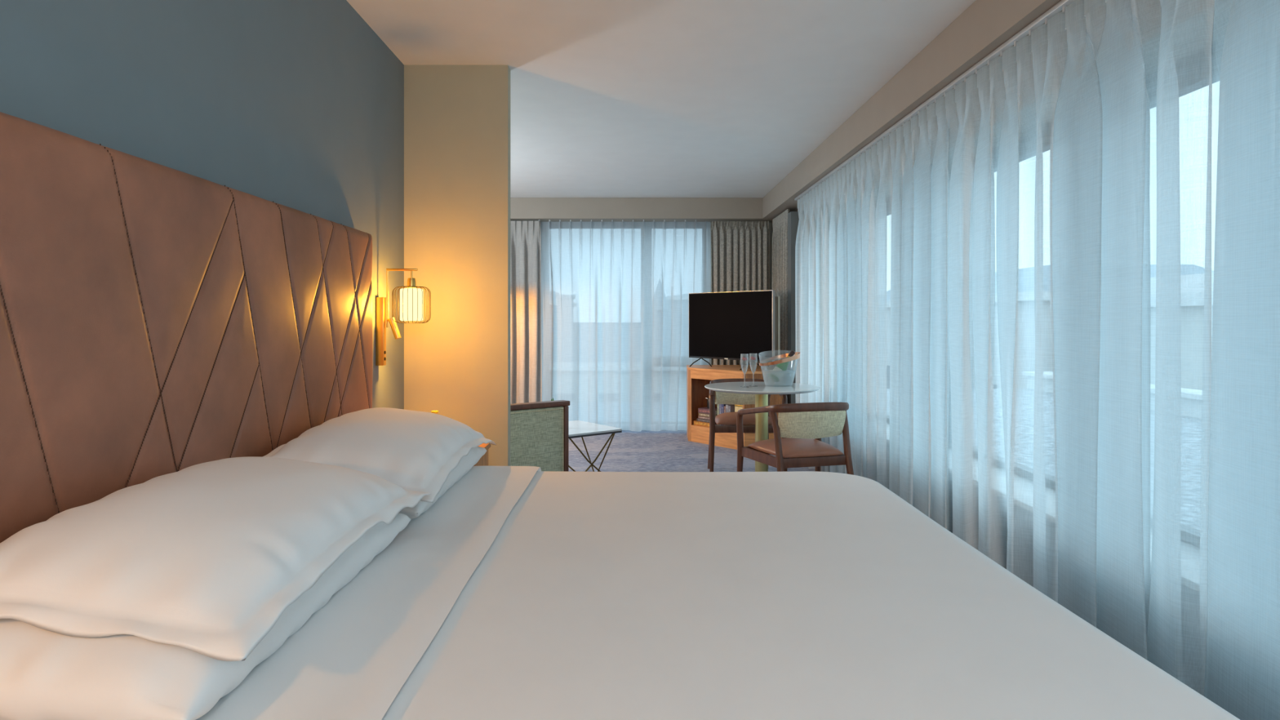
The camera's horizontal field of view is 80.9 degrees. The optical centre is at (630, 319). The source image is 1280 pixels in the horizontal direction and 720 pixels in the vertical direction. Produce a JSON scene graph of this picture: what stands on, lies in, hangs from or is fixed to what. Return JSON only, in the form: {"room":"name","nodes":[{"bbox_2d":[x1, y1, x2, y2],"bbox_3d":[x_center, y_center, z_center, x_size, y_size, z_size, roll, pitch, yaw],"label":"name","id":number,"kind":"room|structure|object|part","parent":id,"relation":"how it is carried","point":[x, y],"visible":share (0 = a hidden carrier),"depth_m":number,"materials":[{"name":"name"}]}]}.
{"room":"hotel room","nodes":[
{"label":"hotel room","id":0,"kind":"room"},
{"bbox_2d":[0,0,404,408],"bbox_3d":[-1.235,-0.045,0.641,0.120,2.550,6.482,0,0,0],"label":"wall","id":1,"kind":"structure","parent":0,"point":[297,104],"depth_m":2.29,"materials":[{"name":"blue paint"}]},
{"bbox_2d":[0,111,373,542],"bbox_3d":[-1.134,0.278,1.779,0.081,1.304,2.858,0,0,0],"label":"headboard","id":2,"kind":"object","parent":1,"relation":"attached to","point":[156,320],"visible":0.62,"depth_m":1.70,"materials":[{"name":"leather"}]},
{"bbox_2d":[375,268,431,365],"bbox_3d":[-1.054,-0.015,3.480,0.242,0.449,0.170,0,0,0],"label":"wall lamp","id":3,"kind":"object","parent":1,"relation":"attached to","point":[411,297],"visible":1,"depth_m":3.45,"materials":[{"name":"gold metal"}]},
{"bbox_3d":[-1.157,0.052,3.470,0.036,0.315,0.040,0,0,0],"label":"plate","id":4,"kind":"part","parent":3,"relation":"part of","materials":[{"name":"gold metal"}]},
{"bbox_3d":[-1.063,-0.234,3.480,0.144,0.011,0.011,0,0,0],"label":"arm","id":5,"kind":"part","parent":3,"relation":"part of","materials":[{"name":"gold metal"}]},
{"bbox_2d":[400,288,422,320],"bbox_3d":[-1.018,-0.072,3.480,0.104,0.152,0.104,0,0,0],"label":"diffuser","id":6,"kind":"object","parent":3,"relation":"attached to","point":[417,292],"depth_m":3.43,"materials":[{"name":"white glass"}]},
{"bbox_2d":[407,277,416,288],"bbox_3d":[-1.018,-0.173,3.480,0.042,0.046,0.042,0,0,0],"label":"socket","id":7,"kind":"object","parent":3,"relation":"attached to","point":[411,282],"depth_m":3.46,"materials":[{"name":"gold metal"}]},
{"bbox_2d":[404,65,510,466],"bbox_3d":[-1.819,-0.045,3.924,2.363,2.550,0.083,0,0,0],"label":"wall partition","id":8,"kind":"structure","parent":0,"point":[457,117],"depth_m":3.88,"materials":[{"name":"white paint"}]},
{"bbox_2d":[346,0,975,197],"bbox_3d":[-0.525,-1.395,3.000,4.950,0.150,11.400,0,0,0],"label":"ceiling","id":9,"kind":"structure","parent":0,"point":[609,98],"depth_m":3.94,"materials":[{"name":"white paint"}]},
{"bbox_2d":[762,0,1062,218],"bbox_3d":[1.527,-1.208,2.750,0.208,0.223,10.700,0,0,0],"label":"curtain pelmet","id":10,"kind":"structure","parent":9,"relation":"attached to","point":[985,25],"depth_m":3.73,"materials":[{"name":"grey paint"}]},
{"bbox_2d":[772,208,790,438],"bbox_3d":[1.528,0.068,7.671,0.084,2.296,0.804,0,0,0],"label":"drape","id":11,"kind":"object","parent":10,"relation":"hanging from","point":[780,224],"visible":0.43,"depth_m":7.48,"materials":[{"name":"grey fabric"}]},
{"bbox_2d":[794,0,1279,719],"bbox_3d":[1.483,0.059,2.475,0.150,2.307,8.550,0,0,0],"label":"sheer curtain","id":12,"kind":"object","parent":10,"relation":"hanging from","point":[1084,174],"visible":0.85,"depth_m":2.35,"materials":[{"name":"fabric"}]},
{"bbox_2d":[568,430,815,471],"bbox_3d":[-0.525,1.280,3.000,4.950,0.100,11.400,0,0,0],"label":"floor","id":13,"kind":"structure","parent":0,"point":[643,451],"depth_m":6.83,"materials":[{"name":"carpet"}]},
{"bbox_2d":[473,443,490,466],"bbox_3d":[-0.934,0.917,3.470,0.478,0.625,0.499,0,0,0],"label":"nightstand","id":14,"kind":"object","parent":13,"relation":"on","point":[483,461],"visible":0.05,"depth_m":3.61,"materials":[{"name":"brown wood"}]},
{"bbox_2d":[510,400,569,471],"bbox_3d":[-0.856,0.868,4.751,0.675,0.725,0.689,0,0,-38],"label":"armchair","id":15,"kind":"object","parent":13,"relation":"on","point":[539,430],"visible":0.34,"depth_m":4.57,"materials":[{"name":"green fabric"}]},
{"bbox_3d":[-0.670,0.520,4.513,0.672,0.030,0.083,0,0,-38],"label":"rail","id":16,"kind":"part","parent":15,"relation":"part of","materials":[{"name":"brown wood"}]},
{"bbox_3d":[-0.423,0.883,4.702,0.030,0.694,0.078,0,0,-38],"label":"leg","id":17,"kind":"part","parent":15,"relation":"part of","materials":[{"name":"brown wood"}]},
{"bbox_2d":[568,420,622,471],"bbox_3d":[-0.439,1.021,5.684,0.504,0.418,0.604,0,0,-38],"label":"coffee table","id":18,"kind":"object","parent":13,"relation":"on","point":[577,428],"visible":0.44,"depth_m":5.57,"materials":[{"name":"white stone"}]},
{"bbox_3d":[-0.286,1.032,5.486,0.408,0.396,0.012,0,0,-38],"label":"leg","id":19,"kind":"part","parent":18,"relation":"part of","materials":[{"name":"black metal"}]},
{"bbox_3d":[-0.286,1.032,5.486,0.408,0.396,0.012,0,0,-38],"label":"leg","id":20,"kind":"part","parent":18,"relation":"part of","materials":[{"name":"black metal"}]},
{"bbox_2d":[686,364,782,449],"bbox_3d":[1.002,0.857,7.545,0.845,0.747,1.030,0,0,0],"label":"media cabinet","id":21,"kind":"object","parent":13,"relation":"on","point":[698,376],"visible":0.49,"depth_m":7.46,"materials":[{"name":"brown wood"}]},
{"bbox_3d":[0.601,0.868,7.825,0.042,0.724,0.450,0,0,0],"label":"panel","id":22,"kind":"part","parent":21,"relation":"part of","materials":[{"name":"brown wood"}]},
{"bbox_3d":[1.012,0.785,8.043,0.776,0.557,0.015,0,0,0],"label":"panel","id":23,"kind":"part","parent":21,"relation":"part of","materials":[{"name":"brown wood"}]},
{"bbox_2d":[693,420,716,426],"bbox_3d":[0.807,1.042,7.554,0.201,0.043,0.300,0,0,-39],"label":"book","id":24,"kind":"object","parent":21,"relation":"on","point":[695,422],"visible":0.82,"depth_m":7.52,"materials":[{"name":"paper"}]},
{"bbox_2d":[697,417,709,422],"bbox_3d":[0.824,1.006,7.541,0.201,0.028,0.260,0,0,-39],"label":"book","id":25,"kind":"object","parent":24,"relation":"on","point":[698,419],"visible":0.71,"depth_m":7.51,"materials":[{"name":"grey paper"}]},
{"bbox_2d":[697,415,709,419],"bbox_3d":[0.830,0.979,7.534,0.201,0.024,0.240,0,0,-39],"label":"book","id":26,"kind":"object","parent":25,"relation":"on","point":[699,416],"visible":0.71,"depth_m":7.50,"materials":[{"name":"beige paper"}]},
{"bbox_2d":[698,413,716,417],"bbox_3d":[0.834,0.951,7.537,0.201,0.030,0.240,0,0,-39],"label":"book","id":27,"kind":"object","parent":26,"relation":"on","point":[700,414],"visible":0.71,"depth_m":7.50,"materials":[{"name":"beige paper"}]},
{"bbox_2d":[697,407,716,414],"bbox_3d":[0.830,0.911,7.534,0.201,0.048,0.240,0,0,-39],"label":"book","id":28,"kind":"object","parent":27,"relation":"on","point":[702,410],"visible":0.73,"depth_m":7.51,"materials":[{"name":"paper"}]},
{"bbox_2d":[705,397,709,408],"bbox_3d":[0.805,0.836,7.552,0.084,0.102,0.095,0,0,-21],"label":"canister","id":29,"kind":"object","parent":28,"relation":"on","point":[708,399],"visible":0.33,"depth_m":7.52,"materials":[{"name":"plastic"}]},
{"bbox_2d":[716,404,719,425],"bbox_3d":[0.924,0.941,7.418,0.181,0.245,0.028,0,0,-39],"label":"book","id":30,"kind":"object","parent":21,"relation":"on","point":[717,405],"visible":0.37,"depth_m":7.36,"materials":[{"name":"beige paper"}]},
{"bbox_3d":[0.843,0.548,7.325,0.024,0.084,0.731,0,0,-39],"label":"rail","id":31,"kind":"part","parent":21,"relation":"part of","materials":[{"name":"brown wood"}]},
{"bbox_2d":[719,404,721,425],"bbox_3d":[0.943,0.944,7.395,0.181,0.240,0.030,0,0,-39],"label":"book","id":32,"kind":"object","parent":21,"relation":"on","point":[720,405],"visible":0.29,"depth_m":7.34,"materials":[{"name":"paper"}]},
{"bbox_2d":[721,404,728,425],"bbox_3d":[0.963,0.941,7.371,0.181,0.245,0.030,0,0,-39],"label":"book","id":33,"kind":"object","parent":21,"relation":"on","point":[722,405],"visible":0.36,"depth_m":7.31,"materials":[{"name":"paper"}]},
{"bbox_2d":[725,404,731,412],"bbox_3d":[0.999,0.944,7.326,0.181,0.240,0.034,0,0,-39],"label":"book","id":34,"kind":"object","parent":21,"relation":"on","point":[726,406],"visible":0.2,"depth_m":7.27,"materials":[{"name":"grey paper"}]},
{"bbox_2d":[728,404,734,412],"bbox_3d":[1.020,0.946,7.300,0.181,0.235,0.030,0,0,-39],"label":"book","id":35,"kind":"object","parent":21,"relation":"on","point":[731,408],"visible":0.16,"depth_m":7.25,"materials":[{"name":"paper"}]},
{"bbox_2d":[688,289,774,369],"bbox_3d":[0.961,0.102,7.377,0.194,0.758,1.115,0,0,-39],"label":"television","id":36,"kind":"object","parent":21,"relation":"on","point":[728,325],"visible":0.9,"depth_m":7.34,"materials":[{"name":"black plastic"}]},
{"bbox_2d":[734,404,742,412],"bbox_3d":[1.066,0.938,7.165,0.062,0.252,0.152,0,0,-39],"label":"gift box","id":37,"kind":"object","parent":21,"relation":"on","point":[737,407],"visible":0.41,"depth_m":7.17,"materials":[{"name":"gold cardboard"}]},
{"bbox_3d":[1.242,0.785,7.048,0.358,0.557,0.024,0,0,0],"label":"fluted door","id":38,"kind":"part","parent":21,"relation":"part of","materials":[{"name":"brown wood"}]},
{"bbox_2d":[768,296,779,370],"bbox_3d":[1.361,0.129,7.130,0.103,0.708,0.032,0,0,0],"label":"panel","id":39,"kind":"object","parent":21,"relation":"on","point":[771,367],"visible":0.49,"depth_m":7.12,"materials":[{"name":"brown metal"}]},
{"bbox_2d":[707,378,787,471],"bbox_3d":[0.885,0.855,5.925,0.588,0.755,0.585,0,0,0],"label":"dining chair","id":40,"kind":"object","parent":13,"relation":"on","point":[728,420],"visible":0.59,"depth_m":5.71,"materials":[{"name":"brown wood"}]},
{"bbox_3d":[0.659,0.875,6.114,0.053,0.716,0.206,0,0,0],"label":"leg","id":41,"kind":"part","parent":40,"relation":"part of","materials":[{"name":"brown wood"}]},
{"bbox_3d":[0.613,0.894,5.667,0.044,0.672,0.070,0,0,0],"label":"leg","id":42,"kind":"part","parent":40,"relation":"part of","materials":[{"name":"brown wood"}]},
{"bbox_3d":[0.885,0.607,6.097,0.438,0.168,0.081,0,0,0],"label":"backrest","id":43,"kind":"part","parent":40,"relation":"part of","materials":[{"name":"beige fabric"}]},
{"bbox_3d":[0.885,0.767,5.895,0.466,0.070,0.450,0,0,0],"label":"seat","id":44,"kind":"part","parent":40,"relation":"part of","materials":[{"name":"brown leather"}]},
{"bbox_3d":[0.885,0.825,5.675,0.510,0.055,0.022,0,0,0],"label":"seat rail","id":45,"kind":"part","parent":40,"relation":"part of","materials":[{"name":"brown wood"}]},
{"bbox_3d":[0.885,0.535,5.919,0.583,0.115,0.451,0,0,0],"label":"arm rail","id":46,"kind":"part","parent":40,"relation":"part of","materials":[{"name":"brown wood"}]},
{"bbox_3d":[1.111,0.875,6.114,0.053,0.716,0.206,0,0,0],"label":"leg","id":47,"kind":"part","parent":40,"relation":"part of","materials":[{"name":"brown wood"}]},
{"bbox_3d":[1.157,0.894,5.667,0.044,0.672,0.070,0,0,0],"label":"leg","id":48,"kind":"part","parent":40,"relation":"part of","materials":[{"name":"brown wood"}]},
{"bbox_2d":[704,381,820,471],"bbox_3d":[0.947,0.855,5.440,0.824,0.750,0.824,0,0,0],"label":"round table","id":49,"kind":"object","parent":13,"relation":"on","point":[762,392],"visible":0.65,"depth_m":5.40,"materials":[{"name":"stone"}]},
{"bbox_2d":[740,353,748,387],"bbox_3d":[0.812,0.361,5.360,0.064,0.238,0.064,0,0,0],"label":"champagne flute","id":50,"kind":"object","parent":49,"relation":"on","point":[744,358],"visible":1,"depth_m":5.36,"materials":[{"name":"clear glass"}]},
{"bbox_2d":[749,353,757,386],"bbox_3d":[0.886,0.361,5.430,0.064,0.238,0.064,0,0,0],"label":"champagne flute","id":51,"kind":"object","parent":49,"relation":"on","point":[752,357],"visible":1,"depth_m":5.42,"materials":[{"name":"clear glass"}]},
{"bbox_2d":[758,351,800,381],"bbox_3d":[1.082,0.352,5.471,0.302,0.254,0.258,0,0,0],"label":"ice bucket","id":52,"kind":"object","parent":49,"relation":"on","point":[797,355],"visible":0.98,"depth_m":5.41,"materials":[{"name":"clear plastic"}]},
{"bbox_2d":[768,350,795,382],"bbox_3d":[1.105,0.337,5.476,0.199,0.231,0.082,0,0,-13],"label":"champagne bottle","id":53,"kind":"object","parent":52,"relation":"in","point":[780,369],"visible":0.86,"depth_m":5.44,"materials":[{"name":"green glass"}]},
{"bbox_3d":[1.088,0.362,5.472,0.080,0.175,0.080,38,-8,0],"label":"glass","id":54,"kind":"part","parent":53,"relation":"part of","materials":[{"name":"green glass"}]},
{"bbox_2d":[787,211,799,404],"bbox_3d":[1.567,0.105,7.125,0.125,2.250,0.150,0,0,0],"label":"pillar","id":55,"kind":"structure","parent":13,"relation":"on","point":[793,216],"depth_m":7.05,"materials":[{"name":"grey paint"}]},
{"bbox_2d":[736,401,853,475],"bbox_3d":[1.018,0.855,4.541,0.588,0.755,0.585,0,0,-15],"label":"dining chair","id":56,"kind":"object","parent":13,"relation":"on","point":[801,423],"visible":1,"depth_m":4.37,"materials":[{"name":"brown wood"}]},
{"bbox_3d":[0.689,0.894,4.720,0.044,0.672,0.070,0,0,-15],"label":"leg","id":57,"kind":"part","parent":56,"relation":"part of","materials":[{"name":"brown wood"}]},
{"bbox_3d":[0.954,0.825,4.782,0.510,0.055,0.022,0,0,-15],"label":"seat rail","id":58,"kind":"part","parent":56,"relation":"part of","materials":[{"name":"brown wood"}]},
{"bbox_3d":[0.776,0.825,4.517,0.068,0.056,0.420,0,0,-15],"label":"seat rail","id":59,"kind":"part","parent":56,"relation":"part of","materials":[{"name":"brown wood"}]},
{"bbox_3d":[0.850,0.875,4.300,0.053,0.716,0.206,0,0,-15],"label":"leg","id":60,"kind":"part","parent":56,"relation":"part of","materials":[{"name":"brown wood"}]},
{"bbox_3d":[1.017,0.535,4.547,0.583,0.115,0.451,0,0,-15],"label":"arm rail","id":61,"kind":"part","parent":56,"relation":"part of","materials":[{"name":"brown wood"}]},
{"bbox_3d":[1.011,0.767,4.570,0.466,0.070,0.450,0,0,-15],"label":"seat","id":62,"kind":"part","parent":56,"relation":"part of","materials":[{"name":"brown leather"}]},
{"bbox_3d":[1.063,0.607,4.375,0.438,0.168,0.081,0,0,-15],"label":"backrest","id":63,"kind":"part","parent":56,"relation":"part of","materials":[{"name":"beige fabric"}]},
{"bbox_3d":[1.065,0.825,4.367,0.430,0.055,0.022,0,0,-15],"label":"seat rail","id":64,"kind":"part","parent":56,"relation":"part of","materials":[{"name":"brown wood"}]},
{"bbox_3d":[1.214,0.894,4.861,0.044,0.672,0.070,0,0,-15],"label":"leg","id":65,"kind":"part","parent":56,"relation":"part of","materials":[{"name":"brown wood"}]},
{"bbox_3d":[1.285,0.875,4.416,0.053,0.716,0.206,0,0,-15],"label":"leg","id":66,"kind":"part","parent":56,"relation":"part of","materials":[{"name":"brown wood"}]},
{"bbox_3d":[-0.087,0.912,1.945,1.985,0.636,2.162,0,0,0],"label":"bed","id":67,"kind":"object","parent":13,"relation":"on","visible":0},
{"bbox_2d":[0,513,411,719],"bbox_3d":[-0.828,0.508,1.475,0.499,0.179,1.000,0,0,0],"label":"pillow","id":68,"kind":"object","parent":67,"relation":"on","point":[45,674],"visible":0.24,"depth_m":1.03,"materials":[{"name":"white fabric"}]},
{"bbox_2d":[0,456,431,661],"bbox_3d":[-0.805,0.397,1.530,0.540,0.168,0.980,0,0,0],"label":"pillow","id":69,"kind":"object","parent":68,"relation":"on","point":[206,558],"visible":1,"depth_m":1.21,"materials":[{"name":"white fabric"}]},
{"bbox_2d":[398,446,486,519],"bbox_3d":[-0.828,0.508,2.525,0.499,0.183,0.980,0,0,0],"label":"pillow","id":70,"kind":"object","parent":67,"relation":"on","point":[466,463],"visible":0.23,"depth_m":2.52,"materials":[{"name":"white fabric"}]},
{"bbox_2d":[262,407,497,502],"bbox_3d":[-0.809,0.408,2.530,0.538,0.194,0.980,0,0,0],"label":"pillow","id":71,"kind":"object","parent":70,"relation":"on","point":[415,451],"visible":0.9,"depth_m":2.23,"materials":[{"name":"white fabric"}]},
{"bbox_2d":[195,466,1239,719],"bbox_3d":[0.132,0.762,1.946,1.672,0.385,2.208,0,0,0],"label":"duvet","id":72,"kind":"object","parent":67,"relation":"on","point":[522,593],"visible":0.98,"depth_m":1.48,"materials":[{"name":"white fabric"}]},
{"bbox_2d":[709,222,773,363],"bbox_3d":[-0.525,-0.045,8.525,4.950,2.550,0.150,0,0,0],"label":"wall","id":73,"kind":"structure","parent":0,"point":[771,227],"depth_m":8.45,"materials":[{"name":"paint"}]},
{"bbox_2d":[510,220,542,404],"bbox_3d":[-1.587,0.068,8.160,1.230,2.296,0.087,0,0,0],"label":"drape","id":74,"kind":"object","parent":73,"relation":"hanging from","point":[526,371],"visible":0.27,"depth_m":8.16,"materials":[{"name":"grey fabric"}]},
{"bbox_2d":[510,197,773,222],"bbox_3d":[-0.685,-1.208,8.275,4.630,0.223,0.350,0,0,0],"label":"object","id":75,"kind":"structure","parent":73,"relation":"attached to","point":[524,209],"depth_m":8.10,"materials":[{"name":"grey paint"}]},
{"bbox_2d":[538,219,711,431],"bbox_3d":[-0.103,0.058,8.188,1.948,2.306,0.094,0,0,0],"label":"sheer curtain","id":76,"kind":"object","parent":75,"relation":"hanging from","point":[615,295],"visible":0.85,"depth_m":8.20,"materials":[{"name":"fabric"}]},
{"bbox_2d":[710,221,769,366],"bbox_3d":[1.193,0.068,8.199,0.650,2.296,0.078,0,0,0],"label":"drape","id":77,"kind":"object","parent":73,"relation":"hanging from","point":[740,250],"visible":0.39,"depth_m":8.19,"materials":[{"name":"grey fabric"}]}
]}

